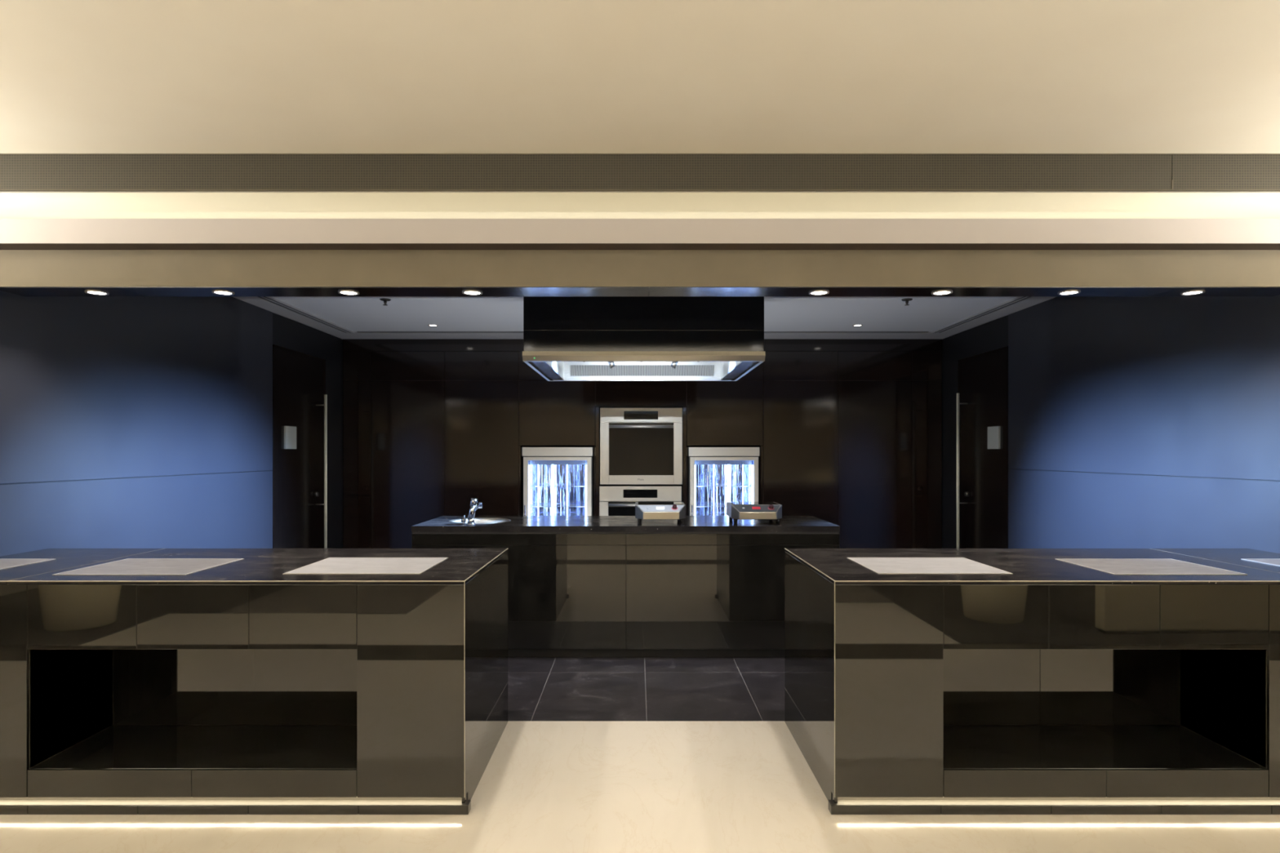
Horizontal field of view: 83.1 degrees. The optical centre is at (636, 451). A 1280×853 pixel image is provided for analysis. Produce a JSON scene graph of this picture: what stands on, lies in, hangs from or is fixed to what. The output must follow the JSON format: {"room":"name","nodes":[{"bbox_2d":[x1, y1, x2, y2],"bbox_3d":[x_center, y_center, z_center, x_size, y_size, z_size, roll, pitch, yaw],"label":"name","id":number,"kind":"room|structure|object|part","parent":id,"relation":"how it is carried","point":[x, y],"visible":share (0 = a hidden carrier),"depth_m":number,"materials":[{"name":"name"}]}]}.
{"room":"kitchen","nodes":[
{"label":"kitchen","id":0,"kind":"room"},
{"bbox_2d":[0,290,342,556],"bbox_3d":[-3.125,0.115,5.900,0.150,2.570,5.000,0,0,0],"label":"wall","id":1,"kind":"structure","parent":0,"point":[126,422],"depth_m":4.46,"materials":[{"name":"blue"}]},
{"bbox_2d":[271,344,327,548],"bbox_3d":[-3.043,0.249,6.570,0.174,2.302,1.020,0,0,0],"label":"door","id":2,"kind":"structure","parent":1,"relation":"in","point":[300,397],"depth_m":6.56,"materials":[{"name":"brown wood"}]},
{"bbox_3d":[-3.053,-0.125,6.370,0.018,0.200,0.200,0,0,0],"label":"notice plate","id":3,"kind":"part","parent":2,"relation":"part of","materials":[{"name":"grey metal"}]},
{"bbox_3d":[-3.047,0.405,6.880,0.030,0.051,0.051,0,0,0],"label":"lock knob","id":4,"kind":"part","parent":2,"relation":"part of","materials":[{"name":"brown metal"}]},
{"bbox_2d":[0,192,1279,218],"bbox_3d":[0.000,-1.129,3.530,12.400,0.458,0.060,0,0,0],"label":"light strip","id":5,"kind":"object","parent":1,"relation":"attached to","point":[12,205],"depth_m":3.50,"materials":[{"name":"white paint"}]},
{"bbox_2d":[0,0,1279,153],"bbox_3d":[0.000,-1.308,-0.645,12.700,0.100,7.410,0,0,0],"label":"ceiling","id":6,"kind":"structure","parent":0,"point":[77,76],"depth_m":2.40,"materials":[{"name":"paint"}]},
{"bbox_2d":[0,153,1279,191],"bbox_3d":[0.000,-1.180,3.053,12.400,0.155,0.014,0,0,0],"label":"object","id":7,"kind":"object","parent":6,"relation":"in","point":[18,171],"visible":1,"depth_m":3.05,"materials":[{"name":"grey metal"}]},
{"bbox_3d":[4.230,-1.181,3.053,3.939,0.148,0.005,0,0,0],"label":"panel","id":8,"kind":"part","parent":7,"relation":"part of","materials":[{"name":"grey metal"}]},
{"bbox_2d":[0,657,1279,852],"bbox_3d":[0.000,1.450,2.150,12.400,0.100,12.700,0,0,0],"label":"floor","id":9,"kind":"structure","parent":0,"point":[544,787],"depth_m":2.79,"materials":[{"name":"beige tile"}]},
{"bbox_2d":[0,548,507,814],"bbox_3d":[-2.986,0.950,3.265,4.673,0.900,0.958,0,0,0],"label":"kitchen island","id":10,"kind":"object","parent":9,"relation":"on","point":[244,686],"depth_m":2.80,"materials":[{"name":"brown laminate"}]},
{"bbox_2d":[0,559,54,569],"bbox_3d":[-2.970,0.499,3.145,0.540,0.002,0.430,0,0,0],"label":"placemat","id":11,"kind":"object","parent":10,"relation":"on","point":[4,563],"visible":1,"depth_m":3.27,"materials":[{"name":"white"}]},
{"bbox_2d":[52,558,244,575],"bbox_3d":[-2.100,0.499,3.150,0.540,0.002,0.440,0,0,0],"label":"placemat","id":12,"kind":"object","parent":10,"relation":"on","point":[129,566],"visible":1,"depth_m":3.13,"materials":[{"name":"white"}]},
{"bbox_3d":[-2.986,1.382,2.808,4.673,0.036,0.044,0,0,0],"label":"skirting","id":13,"kind":"part","parent":10,"relation":"part of","materials":[{"name":"black stone"}]},
{"bbox_2d":[0,548,507,584],"bbox_3d":[-2.833,0.507,3.272,4.334,0.014,0.944,0,0,0],"label":"countertop","id":14,"kind":"structure","parent":10,"relation":"on","point":[257,564],"depth_m":3.21,"materials":[{"name":"stone"}]},
{"bbox_2d":[282,557,448,574],"bbox_3d":[-1.165,0.499,3.175,0.560,0.002,0.450,0,0,0],"label":"placemat","id":15,"kind":"object","parent":10,"relation":"on","point":[330,566],"visible":1,"depth_m":3.15,"materials":[{"name":"white"}]},
{"bbox_3d":[-0.672,0.957,3.272,0.012,0.886,0.944,0,0,0],"label":"panel","id":16,"kind":"part","parent":10,"relation":"part of","materials":[{"name":"black stone"}]},
{"bbox_2d":[411,515,839,657],"bbox_3d":[-0.074,0.920,5.268,2.883,0.960,0.816,0,0,0],"label":"kitchen island","id":17,"kind":"object","parent":9,"relation":"on","point":[579,586],"depth_m":4.86,"materials":[{"name":"stone"}]},
{"bbox_3d":[-1.197,0.470,5.000,0.032,0.060,0.026,0,0,0],"label":"sink control knob","id":18,"kind":"part","parent":17,"relation":"part of","materials":[{"name":"silver metal"}]},
{"bbox_2d":[411,515,839,532],"bbox_3d":[-0.074,0.519,5.253,2.883,0.038,0.786,0,0,0],"label":"island countertop","id":19,"kind":"structure","parent":17,"relation":"on","point":[517,523],"depth_m":4.92,"materials":[{"name":"stone"}]},
{"bbox_2d":[466,497,481,524],"bbox_3d":[-1.131,0.410,5.031,0.070,0.181,0.213,0,0,0],"label":"kitchen faucet","id":20,"kind":"object","parent":19,"relation":"on","point":[473,506],"visible":1,"depth_m":4.95,"materials":[{"name":"silver metal"}]},
{"bbox_3d":[-1.121,0.346,4.964,0.051,0.054,0.066,0,0,0],"label":"lever","id":21,"kind":"part","parent":20,"relation":"part of","materials":[{"name":"silver metal"}]},
{"bbox_3d":[-1.118,0.388,5.053,0.026,0.057,0.172,0,0,6],"label":"spout","id":22,"kind":"part","parent":20,"relation":"part of","materials":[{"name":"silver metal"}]},
{"bbox_2d":[448,517,511,524],"bbox_3d":[-1.135,0.584,5.235,0.438,0.173,0.438,0,0,0],"label":"sink","id":23,"kind":"object","parent":19,"relation":"in","point":[477,520],"visible":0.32,"depth_m":5.41,"materials":[{"name":"silver metal"}]},
{"bbox_3d":[-1.135,0.584,5.235,0.406,0.172,0.406,0,0,0],"label":"bowl","id":24,"kind":"part","parent":23,"relation":"part of","materials":[{"name":"silver metal"}]},
{"bbox_2d":[635,502,685,524],"bbox_3d":[0.166,0.432,5.115,0.350,0.137,0.370,0,0,0],"label":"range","id":25,"kind":"object","parent":19,"relation":"on","point":[643,510],"visible":1,"depth_m":4.97,"materials":[{"name":"silver metal"}]},
{"bbox_3d":[0.166,0.366,5.160,0.310,0.003,0.250,0,0,0],"label":"glass","id":26,"kind":"part","parent":25,"relation":"part of","materials":[{"name":"black glass"}]},
{"bbox_3d":[0.166,0.390,4.975,0.322,0.040,0.078,0,0,0],"label":"control panel","id":27,"kind":"part","parent":25,"relation":"part of","materials":[{"name":"grey metal"}]},
{"bbox_2d":[726,502,782,524],"bbox_3d":[0.834,0.432,5.115,0.352,0.137,0.370,0,0,0],"label":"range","id":28,"kind":"object","parent":19,"relation":"on","point":[735,511],"visible":1,"depth_m":4.97,"materials":[{"name":"silver metal"}]},
{"bbox_3d":[0.834,0.366,5.160,0.312,0.003,0.250,0,0,0],"label":"glass","id":29,"kind":"part","parent":28,"relation":"part of","materials":[{"name":"black glass"}]},
{"bbox_3d":[0.833,0.390,4.975,0.325,0.040,0.078,0,0,0],"label":"control panel","id":30,"kind":"part","parent":28,"relation":"part of","materials":[{"name":"grey"}]},
{"bbox_2d":[784,548,1279,814],"bbox_3d":[3.087,0.950,3.265,4.673,0.900,0.958,0,0,0],"label":"kitchen island","id":31,"kind":"object","parent":9,"relation":"on","point":[1050,686],"depth_m":2.82,"materials":[{"name":"brown laminate"}]},
{"bbox_3d":[0.773,0.957,3.272,0.012,0.886,0.944,0,0,0],"label":"panel","id":32,"kind":"part","parent":31,"relation":"part of","materials":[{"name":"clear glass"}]},
{"bbox_2d":[846,557,1013,573],"bbox_3d":[1.263,0.499,3.178,0.550,0.002,0.445,0,0,0],"label":"placemat","id":33,"kind":"object","parent":31,"relation":"on","point":[877,565],"visible":1,"depth_m":3.15,"materials":[{"name":"white"}]},
{"bbox_2d":[784,548,1279,584],"bbox_3d":[2.884,0.507,3.272,4.233,0.014,0.944,0,0,0],"label":"countertop","id":34,"kind":"structure","parent":31,"relation":"on","point":[1025,564],"depth_m":3.21,"materials":[{"name":"stone"}]},
{"bbox_3d":[3.087,1.382,2.808,4.673,0.036,0.044,0,0,0],"label":"skirting","id":35,"kind":"part","parent":31,"relation":"part of","materials":[{"name":"black stone"}]},
{"bbox_2d":[1055,559,1247,574],"bbox_3d":[2.215,0.499,3.150,0.540,0.002,0.420,0,0,0],"label":"placemat","id":36,"kind":"object","parent":31,"relation":"on","point":[1114,566],"visible":1,"depth_m":3.13,"materials":[{"name":"white"}]},
{"bbox_2d":[1242,559,1279,566],"bbox_3d":[2.980,0.499,3.150,0.340,0.002,0.420,0,0,0],"label":"placemat","id":37,"kind":"object","parent":31,"relation":"on","point":[1271,562],"visible":1,"depth_m":3.29,"materials":[{"name":"white"}]},
{"bbox_2d":[342,338,942,548],"bbox_3d":[0.060,0.115,7.973,6.420,2.570,0.954,0,0,0],"label":"wall","id":38,"kind":"structure","parent":0,"point":[847,433],"depth_m":7.50,"materials":[{"name":"black wood"}]},
{"bbox_2d":[522,447,595,515],"bbox_3d":[-0.820,0.386,7.731,0.730,0.868,0.597,0,0,0],"label":"cooler","id":39,"kind":"object","parent":38,"relation":"attached to","point":[552,486],"visible":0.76,"depth_m":7.48,"materials":[{"name":"glass"}]},
{"bbox_3d":[-0.818,0.410,7.484,0.610,0.640,0.004,0,0,0],"label":"glass","id":40,"kind":"part","parent":39,"relation":"part of","materials":[{"name":"white"}]},
{"bbox_3d":[-0.820,-0.002,7.750,0.730,0.093,0.560,0,0,0],"label":"panel","id":41,"kind":"part","parent":39,"relation":"part of","materials":[{"name":"silver metal"}]},
{"bbox_2d":[599,484,681,515],"bbox_3d":[0.040,0.598,7.734,0.852,0.485,0.632,0,0,0],"label":"wall oven","id":42,"kind":"object","parent":38,"relation":"attached to","point":[614,500],"visible":0.54,"depth_m":7.48,"materials":[{"name":"silver"}]},
{"bbox_3d":[0.040,0.549,7.454,0.666,0.034,0.072,0,0,0],"label":"handle","id":43,"kind":"part","parent":42,"relation":"part of","materials":[{"name":"silver metal"}]},
{"bbox_3d":[0.040,0.677,7.500,0.852,0.326,0.040,0,0,0],"label":"door","id":44,"kind":"part","parent":42,"relation":"part of","materials":[{"name":"silver metal"}]},
{"bbox_3d":[0.040,0.434,7.500,0.852,0.157,0.040,0,0,0],"label":"control panel","id":45,"kind":"part","parent":42,"relation":"part of","materials":[{"name":"silver metal"}]},
{"bbox_3d":[0.040,0.600,7.786,0.832,0.480,0.528,0,0,0],"label":"casing","id":46,"kind":"part","parent":42,"relation":"part of","materials":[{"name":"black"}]},
{"bbox_2d":[600,408,682,484],"bbox_3d":[0.047,-0.059,7.734,0.852,0.794,0.632,0,0,0],"label":"wall oven","id":47,"kind":"object","parent":38,"relation":"attached to","point":[638,446],"visible":1,"depth_m":7.48,"materials":[{"name":"silver metal"}]},
{"bbox_3d":[0.047,-0.262,7.454,0.666,0.034,0.072,0,0,0],"label":"handle","id":48,"kind":"part","parent":47,"relation":"part of","materials":[{"name":"silver metal"}]},
{"bbox_3d":[0.047,-0.381,7.500,0.852,0.150,0.040,0,0,0],"label":"control panel","id":49,"kind":"part","parent":47,"relation":"part of","materials":[{"name":"silver metal"}]},
{"bbox_2d":[687,447,759,515],"bbox_3d":[0.904,0.386,7.731,0.734,0.868,0.597,0,0,0],"label":"cooler","id":50,"kind":"object","parent":38,"relation":"attached to","point":[713,482],"visible":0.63,"depth_m":7.48,"materials":[{"name":"silver metal"}]},
{"bbox_3d":[0.904,-0.002,7.750,0.734,0.093,0.560,0,0,0],"label":"panel","id":51,"kind":"part","parent":50,"relation":"part of","materials":[{"name":"silver metal"}]},
{"bbox_3d":[0.906,0.410,7.484,0.614,0.640,0.004,0,0,0],"label":"glass","id":52,"kind":"part","parent":50,"relation":"part of","materials":[{"name":"white"}]},
{"bbox_2d":[231,296,1057,339],"bbox_3d":[0.060,-1.220,6.000,6.420,0.100,4.800,0,0,0],"label":"ceiling","id":53,"kind":"structure","parent":0,"point":[403,317],"depth_m":6.19,"materials":[{"name":"white paint"}]},
{"bbox_2d":[253,296,354,333],"bbox_3d":[-2.833,-1.175,5.385,0.101,0.014,3.470,0,0,0],"label":"ceiling vent","id":54,"kind":"object","parent":53,"relation":"in","point":[270,300],"visible":0.36,"depth_m":6.12,"materials":[{"name":"black metal"}]},
{"bbox_2d":[379,297,391,305],"bbox_3d":[-1.948,-1.159,5.600,0.084,0.045,0.084,0,0,0],"label":"sprinkler head","id":55,"kind":"object","parent":53,"relation":"attached to","point":[384,300],"visible":1,"depth_m":5.59},
{"bbox_2d":[522,296,765,381],"bbox_3d":[0.044,-0.869,5.038,1.480,0.626,1.283,0,0,0],"label":"extractor hood","id":56,"kind":"object","parent":53,"relation":"hanging from","point":[566,338],"visible":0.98,"depth_m":4.42,"materials":[{"name":"black metal"}]},
{"bbox_3d":[-0.664,-0.563,5.055,0.025,0.011,1.210,0,0,0],"label":"edge plate","id":57,"kind":"part","parent":56,"relation":"part of","materials":[{"name":"black"}]},
{"bbox_3d":[-0.609,-0.562,5.040,0.085,0.008,1.160,0,0,0],"label":"glass","id":58,"kind":"part","parent":56,"relation":"part of","materials":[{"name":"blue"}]},
{"bbox_2d":[608,361,615,368],"bbox_3d":[-0.175,-0.646,5.040,0.053,0.131,0.052,0,0,0],"label":"lamp","id":59,"kind":"object","parent":56,"relation":"attached to","point":[611,364],"depth_m":5.02,"materials":[{"name":"silver metal"}]},
{"bbox_2d":[670,361,677,368],"bbox_3d":[0.262,-0.646,5.040,0.053,0.131,0.052,0,0,0],"label":"lamp","id":60,"kind":"object","parent":56,"relation":"attached to","point":[673,364],"depth_m":5.02,"materials":[{"name":"silver metal"}]},
{"bbox_3d":[0.696,-0.562,5.040,0.085,0.008,1.160,0,0,0],"label":"glass","id":61,"kind":"part","parent":56,"relation":"part of","materials":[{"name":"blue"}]},
{"bbox_3d":[0.751,-0.563,5.055,0.025,0.011,1.210,0,0,0],"label":"edge plate","id":62,"kind":"part","parent":56,"relation":"part of","materials":[{"name":"black"}]},
{"bbox_2d":[901,297,912,305],"bbox_3d":[2.095,-1.159,5.600,0.084,0.045,0.084,0,0,0],"label":"sprinkler head","id":63,"kind":"object","parent":53,"relation":"attached to","point":[907,300],"visible":1,"depth_m":5.59},
{"bbox_2d":[931,296,1035,333],"bbox_3d":[2.953,-1.175,5.385,0.101,0.014,3.470,0,0,0],"label":"ceiling vent","id":64,"kind":"object","parent":53,"relation":"in","point":[1018,300],"visible":0.36,"depth_m":6.12,"materials":[{"name":"black metal"}]},
{"bbox_2d":[942,294,1279,553],"bbox_3d":[3.245,0.115,5.900,0.150,2.570,5.000,0,0,0],"label":"wall","id":65,"kind":"structure","parent":0,"point":[1135,422],"depth_m":4.61,"materials":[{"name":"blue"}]},
{"bbox_2d":[956,346,1008,548],"bbox_3d":[3.163,0.249,6.645,0.174,2.302,0.950,0,0,0],"label":"door","id":66,"kind":"structure","parent":65,"relation":"in","point":[982,397],"depth_m":6.63,"materials":[{"name":"brown wood"}]},
{"bbox_3d":[3.167,0.405,6.930,0.030,0.051,0.051,0,0,0],"label":"lock knob","id":67,"kind":"part","parent":66,"relation":"part of","materials":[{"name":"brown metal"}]},
{"bbox_3d":[3.173,-0.125,6.420,0.018,0.200,0.200,0,0,0],"label":"notice plate","id":68,"kind":"part","parent":66,"relation":"part of","materials":[{"name":"grey metal"}]},
{"bbox_3d":[0.000,-1.378,3.340,12.400,0.040,0.560,0,0,0],"label":"ceiling","id":69,"kind":"structure","parent":0,"visible":0},
{"bbox_2d":[0,191,1279,192],"bbox_3d":[0.000,-1.230,3.066,12.400,0.255,0.019,0,0,0],"label":"trim","id":70,"kind":"structure","parent":69,"relation":"attached to","point":[0,191],"depth_m":3.06,"materials":[{"name":"white paint"}]},
{"bbox_3d":[-4.700,0.220,3.477,3.000,2.360,0.146,0,0,0],"label":"wall","id":71,"kind":"structure","parent":0,"visible":0},
{"bbox_2d":[84,289,109,295],"bbox_3d":[-2.617,-0.772,3.505,0.098,0.008,0.098,0,0,0],"label":"recessed light","id":72,"kind":"object","parent":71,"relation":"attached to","point":[88,291],"visible":1,"depth_m":3.50,"materials":[{"name":"beige"}]},
{"bbox_2d":[211,289,235,295],"bbox_3d":[-2.005,-0.772,3.505,0.098,0.008,0.098,0,0,0],"label":"recessed light","id":73,"kind":"object","parent":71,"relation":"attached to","point":[215,291],"visible":1,"depth_m":3.50,"materials":[{"name":"beige"}]},
{"bbox_2d":[337,289,359,295],"bbox_3d":[-1.397,-0.772,3.505,0.098,0.008,0.098,0,0,0],"label":"recessed light","id":74,"kind":"object","parent":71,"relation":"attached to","point":[346,292],"visible":1,"depth_m":3.50,"materials":[{"name":"beige"}]},
{"bbox_2d":[462,289,482,295],"bbox_3d":[-0.797,-0.772,3.505,0.098,0.008,0.098,0,0,0],"label":"recessed light","id":75,"kind":"object","parent":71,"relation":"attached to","point":[469,292],"visible":1,"depth_m":3.50,"materials":[{"name":"beige"}]},
{"bbox_2d":[0,243,1279,249],"bbox_3d":[0.000,-0.958,3.401,12.400,0.016,0.199,0,0,0],"label":"trim","id":76,"kind":"structure","parent":71,"relation":"attached to","point":[2,246],"depth_m":3.34,"materials":[{"name":"brown"}]},
{"bbox_2d":[0,218,1279,243],"bbox_3d":[0.000,-1.009,3.400,12.400,0.113,0.200,0,0,0],"label":"trim","id":77,"kind":"structure","parent":71,"relation":"attached to","point":[11,230],"depth_m":3.30,"materials":[{"name":"grey paint"}]},
{"bbox_2d":[0,249,1279,288],"bbox_3d":[0.000,-0.865,3.415,12.400,0.174,0.030,0,0,0],"label":"ceiling beam","id":78,"kind":"structure","parent":71,"relation":"attached to","point":[18,268],"depth_m":3.40,"materials":[{"name":"paint"}]},
{"bbox_2d":[0,286,1279,296],"bbox_3d":[0.060,-0.786,3.501,6.218,0.024,0.198,0,0,0],"label":"trim","id":79,"kind":"structure","parent":71,"relation":"attached to","point":[20,291],"depth_m":3.44,"materials":[{"name":"black paint"}]},
{"bbox_2d":[808,289,829,295],"bbox_3d":[0.884,-0.772,3.505,0.098,0.008,0.098,0,0,0],"label":"recessed light","id":80,"kind":"object","parent":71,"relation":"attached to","point":[820,292],"visible":1,"depth_m":3.50,"materials":[{"name":"beige"}]},
{"bbox_2d":[931,289,952,295],"bbox_3d":[1.481,-0.772,3.505,0.098,0.008,0.098,0,0,0],"label":"recessed light","id":81,"kind":"object","parent":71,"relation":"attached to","point":[944,292],"visible":1,"depth_m":3.50,"materials":[{"name":"beige"}]},
{"bbox_2d":[1057,289,1080,295],"bbox_3d":[2.097,-0.772,3.505,0.098,0.008,0.098,0,0,0],"label":"recessed light","id":82,"kind":"object","parent":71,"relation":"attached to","point":[1072,291],"visible":1,"depth_m":3.50,"materials":[{"name":"beige"}]},
{"bbox_2d":[1180,289,1205,295],"bbox_3d":[2.697,-0.772,3.505,0.098,0.008,0.098,0,0,0],"label":"recessed light","id":83,"kind":"object","parent":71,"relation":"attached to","point":[1197,291],"visible":1,"depth_m":3.50,"materials":[{"name":"beige"}]}
]}

